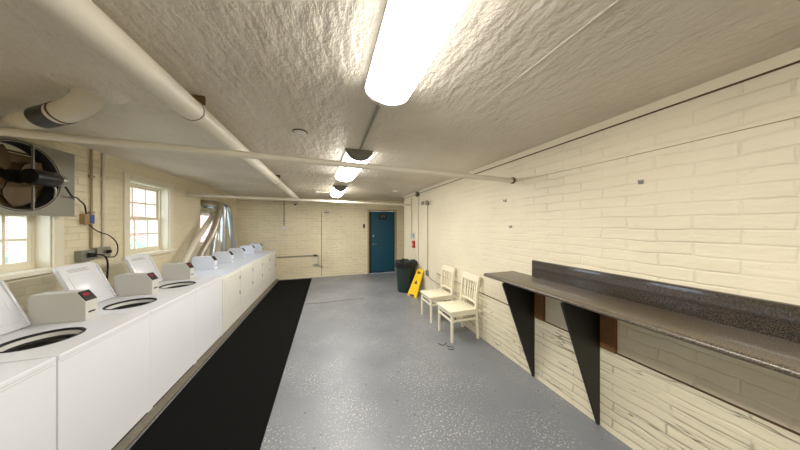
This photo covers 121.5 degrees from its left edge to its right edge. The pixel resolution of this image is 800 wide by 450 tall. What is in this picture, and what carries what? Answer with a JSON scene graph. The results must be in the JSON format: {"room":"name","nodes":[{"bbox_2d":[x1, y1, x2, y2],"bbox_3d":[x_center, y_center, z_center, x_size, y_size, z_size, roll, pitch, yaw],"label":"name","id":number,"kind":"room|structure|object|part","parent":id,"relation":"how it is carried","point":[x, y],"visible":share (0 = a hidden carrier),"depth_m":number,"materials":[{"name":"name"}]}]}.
{"room":"laundry","nodes":[
{"label":"laundry","id":0,"kind":"room"},
{"bbox_2d":[4,136,235,316],"bbox_3d":[-3.197,0.404,1.258,0.280,2.493,10.750,0,0,-18],"label":"wall","id":1,"kind":"structure","parent":0,"point":[186,209],"depth_m":2.73,"materials":[{"name":"brick"}]},
{"bbox_2d":[0,142,63,280],"bbox_3d":[-3.265,-0.113,1.746,0.230,1.145,1.000,0,0,-18],"label":"window","id":2,"kind":"structure","parent":1,"relation":"in","point":[35,239],"depth_m":2.08,"materials":[{"name":"paint"}]},
{"bbox_3d":[-3.327,0.133,1.726,0.030,0.495,0.740,0,0,-18],"label":"sash","id":3,"kind":"part","parent":2,"relation":"part of","materials":[{"name":"paint"}]},
{"bbox_3d":[-3.241,0.425,1.753,0.180,0.040,1.000,0,0,-18],"label":"sill","id":4,"kind":"part","parent":2,"relation":"part of","materials":[{"name":"paint"}]},
{"bbox_2d":[0,136,75,216],"bbox_3d":[-3.097,-0.391,1.839,0.263,0.618,0.825,0,0,-18],"label":"exhaust fan","id":5,"kind":"object","parent":1,"relation":"attached to","point":[36,184],"visible":1,"depth_m":1.92,"materials":[{"name":"grey metal"}]},
{"bbox_3d":[-3.130,-0.334,1.689,0.043,0.182,0.217,0,0,-18],"label":"fan blade","id":6,"kind":"part","parent":5,"relation":"part of","materials":[{"name":"metal"}]},
{"bbox_3d":[-3.147,-0.540,1.763,0.026,0.217,0.185,0,0,-28],"label":"fan blade","id":7,"kind":"part","parent":5,"relation":"part of","materials":[{"name":"metal"}]},
{"bbox_3d":[-3.187,-0.260,1.885,0.026,0.217,0.185,0,0,-8],"label":"fan blade","id":8,"kind":"part","parent":5,"relation":"part of","materials":[{"name":"metal"}]},
{"bbox_3d":[-3.209,-0.395,1.811,0.029,0.590,0.600,0,0,-18],"label":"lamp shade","id":9,"kind":"part","parent":5,"relation":"part of","materials":[{"name":"metal"}]},
{"bbox_3d":[-3.216,-0.466,1.955,0.043,0.182,0.217,0,0,-18],"label":"fan blade","id":10,"kind":"part","parent":5,"relation":"part of","materials":[{"name":"metal"}]},
{"bbox_3d":[-3.051,-0.400,1.914,0.130,0.130,0.200,0,0,-18],"label":"motor","id":11,"kind":"part","parent":5,"relation":"part of","materials":[{"name":"black plastic"}]},
{"bbox_3d":[-3.128,-0.316,2.022,0.025,0.135,0.036,0,0,25],"label":"pull lever","id":12,"kind":"part","parent":5,"relation":"part of","materials":[{"name":"silver metal"}]},
{"bbox_2d":[65,187,87,213],"bbox_3d":[-3.246,-0.236,2.259,0.029,0.239,0.464,0,0,-40],"label":"power cable","id":13,"kind":"object","parent":5,"relation":"attached to","point":[66,188],"visible":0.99,"depth_m":2.25,"materials":[{"name":"black plastic"}]},
{"bbox_2d":[74,250,94,261],"bbox_3d":[-3.370,0.330,2.416,0.100,0.110,0.140,0,0,-18],"label":"electrical box","id":14,"kind":"object","parent":1,"relation":"attached to","point":[85,255],"visible":0.98,"depth_m":2.38,"materials":[{"name":"grey metal"}]},
{"bbox_2d":[94,254,108,279],"bbox_3d":[-3.309,0.554,2.494,0.078,0.475,0.127,0,0,-18],"label":"cord","id":15,"kind":"object","parent":14,"relation":"hanging from","point":[104,256],"visible":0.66,"depth_m":2.52,"materials":[{"name":"black plastic"}]},
{"bbox_2d":[79,214,94,223],"bbox_3d":[-3.400,-0.065,2.437,0.056,0.110,0.100,0,0,-18],"label":"outlet box","id":16,"kind":"object","parent":1,"relation":"attached to","point":[83,218],"visible":0.99,"depth_m":2.40,"materials":[{"name":"beige metal"}]},
{"bbox_2d":[90,215,94,222],"bbox_3d":[-3.382,-0.065,2.463,0.006,0.090,0.047,0,0,-18],"label":"switch plate","id":17,"kind":"object","parent":16,"relation":"attached to","point":[92,217],"depth_m":2.46,"materials":[{"name":"plastic"}]},
{"bbox_2d":[88,224,118,257],"bbox_3d":[-3.426,0.190,2.603,0.029,0.398,0.324,0,0,-12],"label":"power cable","id":18,"kind":"object","parent":16,"relation":"attached to","point":[88,224],"visible":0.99,"depth_m":2.66,"materials":[{"name":"black plastic"}]},
{"bbox_2d":[88,149,94,247],"bbox_3d":[-3.430,-0.290,2.491,0.030,1.101,0.040,0,0,-18],"label":"conduit","id":19,"kind":"object","parent":1,"relation":"attached to","point":[91,176],"visible":0.98,"depth_m":2.48,"materials":[{"name":"metal"}]},
{"bbox_2d":[91,246,111,257],"bbox_3d":[-3.429,0.310,2.585,0.090,0.110,0.160,0,0,-18],"label":"electrical box","id":20,"kind":"object","parent":1,"relation":"attached to","point":[106,251],"visible":0.85,"depth_m":2.57,"materials":[{"name":"silver metal"}]},
{"bbox_2d":[100,153,106,246],"bbox_3d":[-3.472,-0.290,2.624,0.030,1.101,0.040,0,0,-18],"label":"conduit","id":21,"kind":"object","parent":1,"relation":"attached to","point":[103,178],"visible":0.82,"depth_m":2.62,"materials":[{"name":"metal"}]},
{"bbox_2d":[122,172,176,260],"bbox_3d":[-3.774,-0.113,3.331,0.230,1.145,0.990,0,0,-18],"label":"window","id":22,"kind":"structure","parent":1,"relation":"in","point":[163,197],"depth_m":3.42,"materials":[{"name":"paint"}]},
{"bbox_3d":[-3.860,-0.323,3.303,0.030,0.495,0.730,0,0,-18],"label":"sash","id":23,"kind":"part","parent":22,"relation":"part of","materials":[{"name":"paint"}]},
{"bbox_3d":[-3.836,0.133,3.311,0.030,0.495,0.730,0,0,-18],"label":"sash","id":24,"kind":"part","parent":22,"relation":"part of","materials":[{"name":"paint"}]},
{"bbox_3d":[-3.750,0.425,3.338,0.180,0.040,0.990,0,0,-18],"label":"sill","id":25,"kind":"part","parent":22,"relation":"part of","materials":[{"name":"paint"}]},
{"bbox_2d":[201,206,218,243],"bbox_3d":[-4.410,-0.070,5.117,0.070,0.960,1.060,0,0,-18],"label":"window","id":26,"kind":"structure","parent":1,"relation":"in","point":[202,208],"depth_m":5.12,"materials":[{"name":"paint"}]},
{"bbox_2d":[181,210,214,262],"bbox_3d":[-3.778,0.524,4.100,0.328,1.679,1.685,0,0,-27],"label":"vent duct","id":27,"kind":"object","parent":26,"relation":"attached to","point":[193,245],"visible":0.59,"depth_m":4.22,"materials":[{"name":"metal"}]},
{"bbox_2d":[201,206,214,212],"bbox_3d":[-4.410,-0.375,5.117,0.030,0.270,0.980,0,0,-18],"label":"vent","id":28,"kind":"object","parent":26,"relation":"attached to","point":[210,209],"depth_m":5.22,"materials":[{"name":"metal"}]},
{"bbox_2d":[197,200,222,255],"bbox_3d":[-3.905,0.424,4.386,0.507,1.909,0.982,0,0,-18],"label":"vent duct","id":29,"kind":"object","parent":26,"relation":"attached to","point":[211,235],"visible":0.52,"depth_m":4.53,"materials":[{"name":"metal"}]},
{"bbox_2d":[202,206,219,255],"bbox_3d":[-4.088,0.444,4.806,0.354,1.859,0.635,0,0,-26],"label":"vent duct","id":30,"kind":"object","parent":26,"relation":"attached to","point":[213,247],"visible":0.3,"depth_m":4.78,"materials":[{"name":"metal"}]},
{"bbox_2d":[220,202,226,250],"bbox_3d":[-4.224,0.413,5.230,0.434,1.920,0.138,0,0,-8],"label":"vent duct","id":31,"kind":"object","parent":26,"relation":"attached to","point":[223,235],"visible":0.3,"depth_m":5.21,"materials":[{"name":"metal"}]},
{"bbox_2d":[225,204,235,247],"bbox_3d":[-4.368,0.423,5.677,0.358,1.900,0.572,0,0,-8],"label":"vent duct","id":32,"kind":"object","parent":26,"relation":"attached to","point":[229,211],"visible":0.38,"depth_m":5.61,"materials":[{"name":"metal"}]},
{"bbox_2d":[0,127,515,183],"bbox_3d":[-0.844,-0.576,2.024,4.671,0.139,0.086,0,0,-18],"label":"ceiling pipe","id":33,"kind":"object","parent":1,"relation":"attached to","point":[4,131],"visible":1,"depth_m":1.81,"materials":[{"name":"beige metal"}]},
{"bbox_2d":[186,193,411,205],"bbox_3d":[-1.833,-0.549,5.109,4.694,0.091,0.074,0,0,-23],"label":"ceiling pipe","id":34,"kind":"object","parent":1,"relation":"attached to","point":[187,194],"visible":1,"depth_m":4.84,"materials":[{"name":"metal"}]},
{"bbox_2d":[236,196,403,279],"bbox_3d":[-2.299,0.404,7.323,5.140,2.493,0.250,0,0,-18],"label":"wall","id":35,"kind":"structure","parent":0,"point":[344,237],"depth_m":7.03,"materials":[{"name":"brick"}]},
{"bbox_2d":[277,254,322,267],"bbox_3d":[-3.053,1.143,6.900,1.325,0.435,0.058,0,0,-18],"label":"pipe","id":36,"kind":"object","parent":35,"relation":"attached to","point":[315,254],"visible":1,"depth_m":6.97,"materials":[{"name":"grey metal"}]},
{"bbox_2d":[321,212,321,275],"bbox_3d":[-2.497,0.610,7.122,0.011,2.020,0.012,0,0,-18],"label":"conduit","id":37,"kind":"object","parent":35,"relation":"attached to","point":[321,212],"visible":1,"depth_m":7.12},
{"bbox_2d":[368,210,396,273],"bbox_3d":[-0.633,0.565,7.810,1.030,2.170,0.240,0,0,-18],"label":"door","id":38,"kind":"structure","parent":35,"relation":"in","point":[382,224],"depth_m":7.77,"materials":[{"name":"blue paint"}]},
{"bbox_3d":[-0.602,-0.280,7.764,0.280,0.180,0.008,0,0,-18],"label":"plate","id":39,"kind":"part","parent":38,"relation":"part of","materials":[{"name":"black plastic"}]},
{"bbox_2d":[127,272,632,449],"bbox_3d":[-0.555,1.750,2.106,6.470,0.200,11.350,0,0,-18],"label":"floor","id":40,"kind":"structure","parent":0,"point":[372,372],"depth_m":2.26,"materials":[{"name":"paint"}]},
{"bbox_2d":[113,279,278,449],"bbox_3d":[-2.526,1.635,1.447,1.115,0.030,10.700,0,0,-18],"label":"concrete curb","id":41,"kind":"object","parent":40,"relation":"on","point":[124,444],"visible":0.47,"depth_m":2.23,"materials":[{"name":"beige concrete"}]},
{"bbox_2d":[0,357,55,449],"bbox_3d":[-2.235,0.993,0.826,0.799,1.254,0.699,0,0,-18],"label":"washing machine","id":42,"kind":"object","parent":41,"relation":"on","point":[28,387],"visible":1,"depth_m":1.17,"materials":[{"name":"white metal"}]},
{"bbox_3d":[-2.200,0.765,0.838,0.726,0.030,0.699,0,0,-18],"label":"panel","id":43,"kind":"part","parent":42,"relation":"part of","materials":[{"name":"metal"}]},
{"bbox_2d":[0,280,149,449],"bbox_3d":[-2.452,0.993,1.502,0.799,1.254,0.699,0,0,-18],"label":"washing machine","id":44,"kind":"object","parent":41,"relation":"on","point":[103,362],"visible":0.91,"depth_m":1.59,"materials":[{"name":"white metal"}]},
{"bbox_3d":[-2.763,0.557,1.462,0.183,0.383,0.363,0,0,-18],"label":"lid","id":45,"kind":"part","parent":44,"relation":"part of","materials":[{"name":"metal"}]},
{"bbox_2d":[0,330,81,351],"bbox_3d":[-2.354,0.919,1.476,0.310,0.322,0.310,0,0,-18],"label":"tub","id":46,"kind":"object","parent":44,"relation":"in","point":[41,339],"depth_m":1.52,"materials":[{"name":"white metal"}]},
{"bbox_3d":[-2.417,0.765,1.514,0.726,0.030,0.699,0,0,-18],"label":"panel","id":47,"kind":"part","parent":44,"relation":"part of","materials":[{"name":"metal"}]},
{"bbox_3d":[-2.083,1.614,1.621,0.016,0.012,0.640,0,0,-18],"label":"kick plate","id":48,"kind":"part","parent":44,"relation":"part of","materials":[{"name":"metal"}]},
{"bbox_2d":[53,262,194,409],"bbox_3d":[-2.666,0.993,2.169,0.799,1.254,0.699,0,0,-18],"label":"washing machine","id":49,"kind":"object","parent":41,"relation":"on","point":[172,313],"visible":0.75,"depth_m":2.22,"materials":[{"name":"white metal"}]},
{"bbox_2d":[66,267,87,272],"bbox_3d":[-3.022,0.420,2.107,0.012,0.026,0.200,0,0,-18],"label":"print","id":50,"kind":"object","parent":49,"relation":"attached to","point":[69,269],"depth_m":2.09,"materials":[{"name":"grey paper"}]},
{"bbox_3d":[-2.977,0.557,2.128,0.183,0.383,0.363,0,0,-18],"label":"lid","id":51,"kind":"part","parent":49,"relation":"part of","materials":[{"name":"white ceramic"}]},
{"bbox_2d":[106,299,153,308],"bbox_3d":[-2.568,0.919,2.143,0.310,0.322,0.310,0,0,-18],"label":"tub","id":52,"kind":"object","parent":49,"relation":"in","point":[125,303],"depth_m":2.20,"materials":[{"name":"metal"}]},
{"bbox_3d":[-2.631,0.765,2.180,0.726,0.030,0.699,0,0,-18],"label":"panel","id":53,"kind":"part","parent":49,"relation":"part of","materials":[{"name":"metal"}]},
{"bbox_3d":[-2.296,1.614,2.288,0.016,0.012,0.640,0,0,-18],"label":"kick plate","id":54,"kind":"part","parent":49,"relation":"part of","materials":[{"name":"metal"}]},
{"bbox_2d":[123,253,221,362],"bbox_3d":[-2.880,0.993,2.835,0.799,1.254,0.699,0,0,-18],"label":"washing machine","id":55,"kind":"object","parent":41,"relation":"on","point":[175,276],"visible":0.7,"depth_m":2.92,"materials":[{"name":"white metal"}]},
{"bbox_3d":[-3.191,0.557,2.795,0.183,0.383,0.363,0,0,-18],"label":"lid","id":56,"kind":"part","parent":55,"relation":"part of","materials":[{"name":"white ceramic"}]},
{"bbox_2d":[161,283,193,287],"bbox_3d":[-2.782,0.919,2.809,0.310,0.322,0.310,0,0,-18],"label":"tub","id":57,"kind":"object","parent":55,"relation":"in","point":[168,285],"depth_m":2.86,"materials":[{"name":"metal"}]},
{"bbox_3d":[-2.845,0.765,2.846,0.726,0.030,0.699,0,0,-18],"label":"panel","id":58,"kind":"part","parent":55,"relation":"part of","materials":[{"name":"metal"}]},
{"bbox_2d":[192,256,239,334],"bbox_3d":[-3.055,1.072,3.514,0.732,1.095,0.698,0,0,-18],"label":"dryer","id":59,"kind":"object","parent":41,"relation":"on","point":[204,266],"visible":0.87,"depth_m":3.63,"materials":[{"name":"white metal"}]},
{"bbox_3d":[-3.059,0.756,3.513,0.722,0.012,0.694,0,0,-18],"label":"panel","id":60,"kind":"part","parent":59,"relation":"part of","materials":[{"name":"metal"}]},
{"bbox_3d":[-2.719,1.479,3.622,0.007,0.242,0.690,0,0,-18],"label":"kick panel","id":61,"kind":"part","parent":59,"relation":"part of","materials":[{"name":"metal"}]},
{"bbox_3d":[-2.717,1.075,3.623,0.011,0.550,0.680,0,0,-18],"label":"door","id":62,"kind":"part","parent":59,"relation":"part of","materials":[{"name":"metal"}]},
{"bbox_3d":[-2.710,1.075,3.625,0.004,0.470,0.600,0,0,-18],"label":"door panel","id":63,"kind":"part","parent":59,"relation":"part of","materials":[{"name":"metal"}]},
{"bbox_2d":[213,251,252,315],"bbox_3d":[-3.269,1.072,4.181,0.732,1.095,0.698,0,0,-18],"label":"dryer","id":64,"kind":"object","parent":41,"relation":"on","point":[225,259],"visible":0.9,"depth_m":4.33,"materials":[{"name":"white metal"}]},
{"bbox_3d":[-3.273,0.756,4.179,0.722,0.012,0.694,0,0,-18],"label":"panel","id":65,"kind":"part","parent":64,"relation":"part of","materials":[{"name":"metal"}]},
{"bbox_3d":[-2.933,1.479,4.289,0.007,0.242,0.690,0,0,-18],"label":"kick panel","id":66,"kind":"part","parent":64,"relation":"part of","materials":[{"name":"metal"}]},
{"bbox_3d":[-2.931,1.075,4.289,0.011,0.550,0.680,0,0,-18],"label":"door","id":67,"kind":"part","parent":64,"relation":"part of","materials":[{"name":"metal"}]},
{"bbox_3d":[-2.924,1.075,4.292,0.004,0.470,0.600,0,0,-18],"label":"door panel","id":68,"kind":"part","parent":64,"relation":"part of","materials":[{"name":"metal"}]},
{"bbox_2d":[228,248,262,301],"bbox_3d":[-3.483,1.072,4.847,0.732,1.095,0.698,0,0,-18],"label":"dryer","id":69,"kind":"object","parent":41,"relation":"on","point":[239,253],"visible":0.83,"depth_m":5.00,"materials":[{"name":"white metal"}]},
{"bbox_3d":[-3.487,0.756,4.846,0.722,0.012,0.694,0,0,-18],"label":"panel","id":70,"kind":"part","parent":69,"relation":"part of","materials":[{"name":"metal"}]},
{"bbox_3d":[-3.147,1.479,4.955,0.007,0.242,0.690,0,0,-18],"label":"kick panel","id":71,"kind":"part","parent":69,"relation":"part of","materials":[{"name":"metal"}]},
{"bbox_3d":[-3.145,1.075,4.956,0.011,0.550,0.680,0,0,-18],"label":"door","id":72,"kind":"part","parent":69,"relation":"part of","materials":[{"name":"metal"}]},
{"bbox_3d":[-3.138,1.075,4.958,0.004,0.470,0.600,0,0,-18],"label":"door panel","id":73,"kind":"part","parent":69,"relation":"part of","materials":[{"name":"metal"}]},
{"bbox_2d":[240,245,269,292],"bbox_3d":[-3.696,1.072,5.514,0.732,1.095,0.698,0,0,-18],"label":"dryer","id":74,"kind":"object","parent":41,"relation":"on","point":[250,249],"visible":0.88,"depth_m":5.68,"materials":[{"name":"white metal"}]},
{"bbox_3d":[-3.701,0.756,5.512,0.722,0.012,0.694,0,0,-18],"label":"panel","id":75,"kind":"part","parent":74,"relation":"part of","materials":[{"name":"metal"}]},
{"bbox_3d":[-3.361,1.479,5.622,0.007,0.242,0.690,0,0,-18],"label":"kick panel","id":76,"kind":"part","parent":74,"relation":"part of","materials":[{"name":"metal"}]},
{"bbox_3d":[-3.359,1.075,5.622,0.011,0.550,0.680,0,0,-18],"label":"door","id":77,"kind":"part","parent":74,"relation":"part of","materials":[{"name":"metal"}]},
{"bbox_3d":[-3.352,1.075,5.625,0.004,0.470,0.600,0,0,-18],"label":"door panel","id":78,"kind":"part","parent":74,"relation":"part of","materials":[{"name":"metal"}]},
{"bbox_2d":[249,243,275,285],"bbox_3d":[-3.910,1.072,6.180,0.732,1.095,0.698,0,0,-18],"label":"dryer","id":79,"kind":"object","parent":41,"relation":"on","point":[258,246],"visible":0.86,"depth_m":6.34,"materials":[{"name":"white metal"}]},
{"bbox_3d":[-3.915,0.756,6.179,0.722,0.012,0.694,0,0,-18],"label":"panel","id":80,"kind":"part","parent":79,"relation":"part of","materials":[{"name":"metal"}]},
{"bbox_3d":[-3.566,1.075,6.291,0.004,0.470,0.600,0,0,-18],"label":"door panel","id":81,"kind":"part","parent":79,"relation":"part of","materials":[{"name":"metal"}]},
{"bbox_3d":[-3.575,1.479,6.288,0.007,0.242,0.690,0,0,-18],"label":"kick panel","id":82,"kind":"part","parent":79,"relation":"part of","materials":[{"name":"metal"}]},
{"bbox_2d":[129,278,311,449],"bbox_3d":[-1.838,1.646,2.676,0.913,0.008,8.620,0,0,-18],"label":"floor mat","id":83,"kind":"object","parent":40,"relation":"on","point":[228,403],"visible":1,"depth_m":2.25,"materials":[{"name":"black rubber"}]},
{"bbox_2d":[395,259,416,292],"bbox_3d":[0.146,1.263,5.633,0.554,0.773,0.554,0,0,-18],"label":"trash can","id":84,"kind":"object","parent":40,"relation":"on","point":[405,268],"visible":0.97,"depth_m":5.43,"materials":[{"name":"green plastic"}]},
{"bbox_2d":[407,269,423,297],"bbox_3d":[0.386,1.358,5.263,0.310,0.612,0.300,0,0,-38],"label":"caution sign","id":85,"kind":"object","parent":40,"relation":"on","point":[414,289],"visible":0.98,"depth_m":5.24,"materials":[{"name":"yellow plastic"}]},
{"bbox_2d":[420,264,455,322],"bbox_3d":[0.676,1.200,4.019,0.515,0.900,0.430,0,0,-18],"label":"dining chair","id":86,"kind":"object","parent":40,"relation":"on","point":[432,295],"visible":0.85,"depth_m":3.97,"materials":[{"name":"beige paint"}]},
{"bbox_3d":[0.406,1.445,4.132,0.032,0.410,0.032,0,0,-18],"label":"leg","id":87,"kind":"part","parent":86,"relation":"part of","materials":[{"name":"beige paint"}]},
{"bbox_3d":[0.522,1.445,3.770,0.032,0.410,0.032,0,0,-18],"label":"leg","id":88,"kind":"part","parent":86,"relation":"part of","materials":[{"name":"beige paint"}]},
{"bbox_3d":[0.640,1.223,4.008,0.440,0.030,0.430,0,0,-18],"label":"seat","id":89,"kind":"part","parent":86,"relation":"part of","materials":[{"name":"beige paint"}]},
{"bbox_3d":[0.812,1.200,4.262,0.093,0.900,0.032,0,0,-18],"label":"leg","id":90,"kind":"part","parent":86,"relation":"part of","materials":[{"name":"beige paint"}]},
{"bbox_3d":[0.895,0.802,4.089,0.057,0.095,0.350,0,0,-18],"label":"rail","id":91,"kind":"part","parent":86,"relation":"part of","materials":[{"name":"beige paint"}]},
{"bbox_3d":[0.928,1.200,3.900,0.093,0.900,0.032,0,0,-18],"label":"leg","id":92,"kind":"part","parent":86,"relation":"part of","materials":[{"name":"beige paint"}]},
{"bbox_2d":[437,271,480,342],"bbox_3d":[0.881,1.200,3.381,0.515,0.900,0.430,0,0,-18],"label":"dining chair","id":93,"kind":"object","parent":40,"relation":"on","point":[455,308],"visible":1,"depth_m":3.32,"materials":[{"name":"beige paint"}]},
{"bbox_3d":[0.611,1.445,3.494,0.032,0.410,0.032,0,0,-18],"label":"leg","id":94,"kind":"part","parent":93,"relation":"part of","materials":[{"name":"beige paint"}]},
{"bbox_3d":[0.727,1.445,3.132,0.032,0.410,0.032,0,0,-18],"label":"leg","id":95,"kind":"part","parent":93,"relation":"part of","materials":[{"name":"beige paint"}]},
{"bbox_3d":[0.845,1.223,3.370,0.440,0.030,0.430,0,0,-18],"label":"seat","id":96,"kind":"part","parent":93,"relation":"part of","materials":[{"name":"beige paint"}]},
{"bbox_3d":[1.016,1.200,3.624,0.093,0.900,0.032,0,0,-18],"label":"leg","id":97,"kind":"part","parent":93,"relation":"part of","materials":[{"name":"beige paint"}]},
{"bbox_3d":[1.060,1.135,3.439,0.042,0.030,0.350,0,0,-18],"label":"rail","id":98,"kind":"part","parent":93,"relation":"part of","materials":[{"name":"beige paint"}]},
{"bbox_3d":[1.099,0.802,3.451,0.057,0.095,0.350,0,0,-18],"label":"rail","id":99,"kind":"part","parent":93,"relation":"part of","materials":[{"name":"beige paint"}]},
{"bbox_3d":[1.133,1.200,3.262,0.093,0.900,0.032,0,0,-18],"label":"leg","id":100,"kind":"part","parent":93,"relation":"part of","materials":[{"name":"beige paint"}]},
{"bbox_2d":[0,0,799,200],"bbox_3d":[-0.555,-0.943,2.106,6.470,0.200,11.350,0,0,-18],"label":"ceiling","id":101,"kind":"structure","parent":0,"point":[265,70],"depth_m":1.22,"materials":[{"name":"paint"}]},
{"bbox_2d":[0,73,127,130],"bbox_3d":[-2.448,-0.737,1.413,1.290,0.216,0.524,0,0,-10],"label":"vent pipe","id":102,"kind":"object","parent":101,"relation":"attached to","point":[84,98],"visible":0.94,"depth_m":1.37,"materials":[{"name":"beige plastic"}]},
{"bbox_2d":[27,0,301,202],"bbox_3d":[-1.459,-0.754,1.816,0.143,0.176,10.750,0,0,-18],"label":"ceiling pipe","id":103,"kind":"object","parent":101,"relation":"attached to","point":[84,19],"visible":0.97,"depth_m":0.98,"materials":[{"name":"beige metal"}]},
{"bbox_2d":[292,129,307,136],"bbox_3d":[-0.901,-0.825,2.021,0.126,0.036,0.126,0,0,-18],"label":"smoke detector","id":104,"kind":"object","parent":101,"relation":"attached to","point":[297,132],"visible":1,"depth_m":1.99,"materials":[{"name":"plastic"}]},
{"bbox_2d":[330,185,346,197],"bbox_3d":[-1.482,-0.781,5.353,0.291,0.124,1.213,0,0,-20],"label":"ceiling light","id":105,"kind":"object","parent":101,"relation":"attached to","point":[337,191],"visible":0.97,"depth_m":4.87,"materials":[{"name":"plastic"}]},
{"bbox_2d":[331,188,345,196],"bbox_3d":[-1.482,-0.760,5.353,0.280,0.075,1.153,0,0,-20],"label":"diffuser","id":106,"kind":"object","parent":105,"relation":"attached to","point":[336,192],"depth_m":5.03,"materials":[{"name":"plastic"}]},
{"bbox_2d":[335,167,360,181],"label":"ceiling light","id":107,"kind":"object","parent":101,"relation":"attached to","point":[343,174],"depth_m":3.25,"materials":[{"name":"plastic"}]},
{"bbox_2d":[341,148,372,162],"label":"ceiling light","id":108,"kind":"object","parent":101,"relation":"attached to","point":[350,155],"depth_m":2.51,"materials":[{"name":"plastic"}]},
{"bbox_2d":[359,105,379,150],"bbox_3d":[-0.267,-0.831,1.936,0.020,0.019,1.190,0,0,-18],"label":"conduit","id":109,"kind":"object","parent":101,"relation":"attached to","point":[378,106],"visible":0.66,"depth_m":1.85,"materials":[{"name":"grey metal"}]},
{"bbox_2d":[364,0,469,107],"bbox_3d":[0.120,-0.781,0.737,0.280,0.124,1.330,0,0,-18],"label":"ceiling light","id":110,"kind":"object","parent":101,"relation":"attached to","point":[411,33],"visible":1,"depth_m":0.92,"materials":[{"name":"white plastic"}]},
{"bbox_2d":[472,0,618,113],"bbox_3d":[0.998,-0.843,0.294,0.016,0.006,2.950,0,0,-18],"label":"trim","id":111,"kind":"structure","parent":101,"relation":"attached to","point":[617,0],"depth_m":1.06,"materials":[{"name":"paint"}]},
{"bbox_2d":[404,63,799,432],"bbox_3d":[1.907,0.404,2.240,0.700,2.493,9.500,0,0,-18],"label":"wall","id":112,"kind":"structure","parent":0,"point":[721,213],"depth_m":1.48,"materials":[{"name":"beige brick"}]},
{"bbox_2d":[411,198,411,233],"bbox_3d":[0.307,-0.251,6.022,0.018,0.961,0.058,0,0,-26],"label":"conduit","id":113,"kind":"object","parent":112,"relation":"attached to","point":[411,198],"visible":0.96,"depth_m":6.00,"materials":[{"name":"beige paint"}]},
{"bbox_2d":[417,197,418,261],"bbox_3d":[0.448,0.090,5.584,0.030,1.680,0.040,0,0,-18],"label":"conduit","id":114,"kind":"object","parent":112,"relation":"attached to","point":[417,197],"visible":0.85,"depth_m":5.58,"materials":[{"name":"metal"}]},
{"bbox_2d":[427,205,427,269],"bbox_3d":[0.623,0.290,5.052,0.015,1.480,0.016,0,0,-18],"label":"conduit","id":115,"kind":"object","parent":112,"relation":"attached to","point":[427,205],"visible":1,"depth_m":5.05,"materials":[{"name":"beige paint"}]},
{"bbox_2d":[502,283,534,376],"bbox_3d":[1.258,1.121,2.374,0.420,1.045,0.018,0,0,-18],"label":"bracket","id":116,"kind":"object","parent":112,"relation":"attached to","point":[520,301],"visible":0.82,"depth_m":2.39,"materials":[{"name":"black metal"}]},
{"bbox_2d":[534,293,544,320],"bbox_3d":[1.479,0.797,2.370,0.035,0.394,0.100,0,0,-18],"label":"wood block","id":117,"kind":"object","parent":112,"relation":"attached to","point":[539,300],"visible":0.56,"depth_m":2.35,"materials":[{"name":"wood"}]},
{"bbox_2d":[560,302,599,424],"bbox_3d":[1.446,1.121,1.791,0.420,1.045,0.018,0,0,-18],"label":"bracket","id":118,"kind":"object","parent":112,"relation":"attached to","point":[583,325],"visible":0.82,"depth_m":1.80,"materials":[{"name":"black metal"}]},
{"bbox_2d":[403,47,799,198],"bbox_3d":[1.563,-0.812,2.130,0.022,0.062,9.500,0,0,-18],"label":"trim","id":119,"kind":"structure","parent":112,"relation":"attached to","point":[791,56],"depth_m":1.47,"materials":[{"name":"beige paint"}]},
{"bbox_2d":[404,60,799,198],"bbox_3d":[1.561,-0.779,2.129,0.022,0.004,9.500,0,0,-18],"label":"trim","id":120,"kind":"structure","parent":112,"relation":"attached to","point":[798,61],"depth_m":1.47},
{"bbox_2d":[600,314,616,352],"bbox_3d":[1.665,0.797,1.790,0.035,0.394,0.100,0,0,-18],"label":"wood block","id":121,"kind":"object","parent":112,"relation":"attached to","point":[608,325],"visible":0.56,"depth_m":1.77,"materials":[{"name":"wood"}]},
{"bbox_2d":[436,274,799,449],"bbox_3d":[1.887,1.325,1.131,0.016,0.650,7.400,0,0,-18],"label":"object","id":122,"kind":"structure","parent":112,"relation":"attached to","point":[642,407],"depth_m":1.64,"materials":[{"name":"brick"}]},
{"bbox_2d":[436,273,799,435],"bbox_3d":[1.886,1.000,1.131,0.018,0.005,7.400,0,0,-18],"label":"trim","id":123,"kind":"structure","parent":112,"relation":"attached to","point":[682,382],"depth_m":1.35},
{"bbox_2d":[484,260,799,378],"bbox_3d":[1.726,0.491,0.953,0.430,0.214,3.600,0,0,-18],"label":"countertop","id":124,"kind":"structure","parent":112,"relation":"attached to","point":[764,333],"depth_m":1.31,"materials":[{"name":"laminate"}]},
{"bbox_2d":[515,116,799,181],"bbox_3d":[1.944,-0.517,0.966,0.005,0.019,3.650,0,0,-18],"label":"cable","id":125,"kind":"object","parent":112,"relation":"attached to","point":[798,116],"visible":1,"depth_m":1.41,"materials":[{"name":"beige paint"}]},
{"bbox_2d":[532,260,799,343],"bbox_3d":[1.961,0.472,0.876,0.030,0.176,3.310,0,0,-18],"label":"backsplash","id":126,"kind":"structure","parent":112,"relation":"attached to","point":[781,320],"depth_m":1.37,"materials":[{"name":"grey stone"}]},
{"label":"outside","id":127,"kind":"structure","parent":0,"visible":0},
{"bbox_3d":[-19.588,1.900,6.839,26.880,0.100,55.000,0,0,-18],"label":"ground","id":128,"kind":"structure","parent":127,"visible":0},
{"bbox_2d":[5,240,144,263],"bbox_3d":[-8.413,1.317,6.299,1.821,1.893,3.184,0,0,-18],"label":"shrub","id":129,"kind":"object","parent":128,"relation":"on","point":[138,244],"visible":0.02,"depth_m":7.03,"materials":[{"name":"green plant"}]},
{"bbox_2d":[5,188,209,251],"bbox_3d":[-12.729,-1.750,12.823,2.600,7.200,11.800,0,0,-18],"label":"brick building","id":130,"kind":"structure","parent":128,"relation":"on","point":[137,193],"depth_m":8.69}
]}

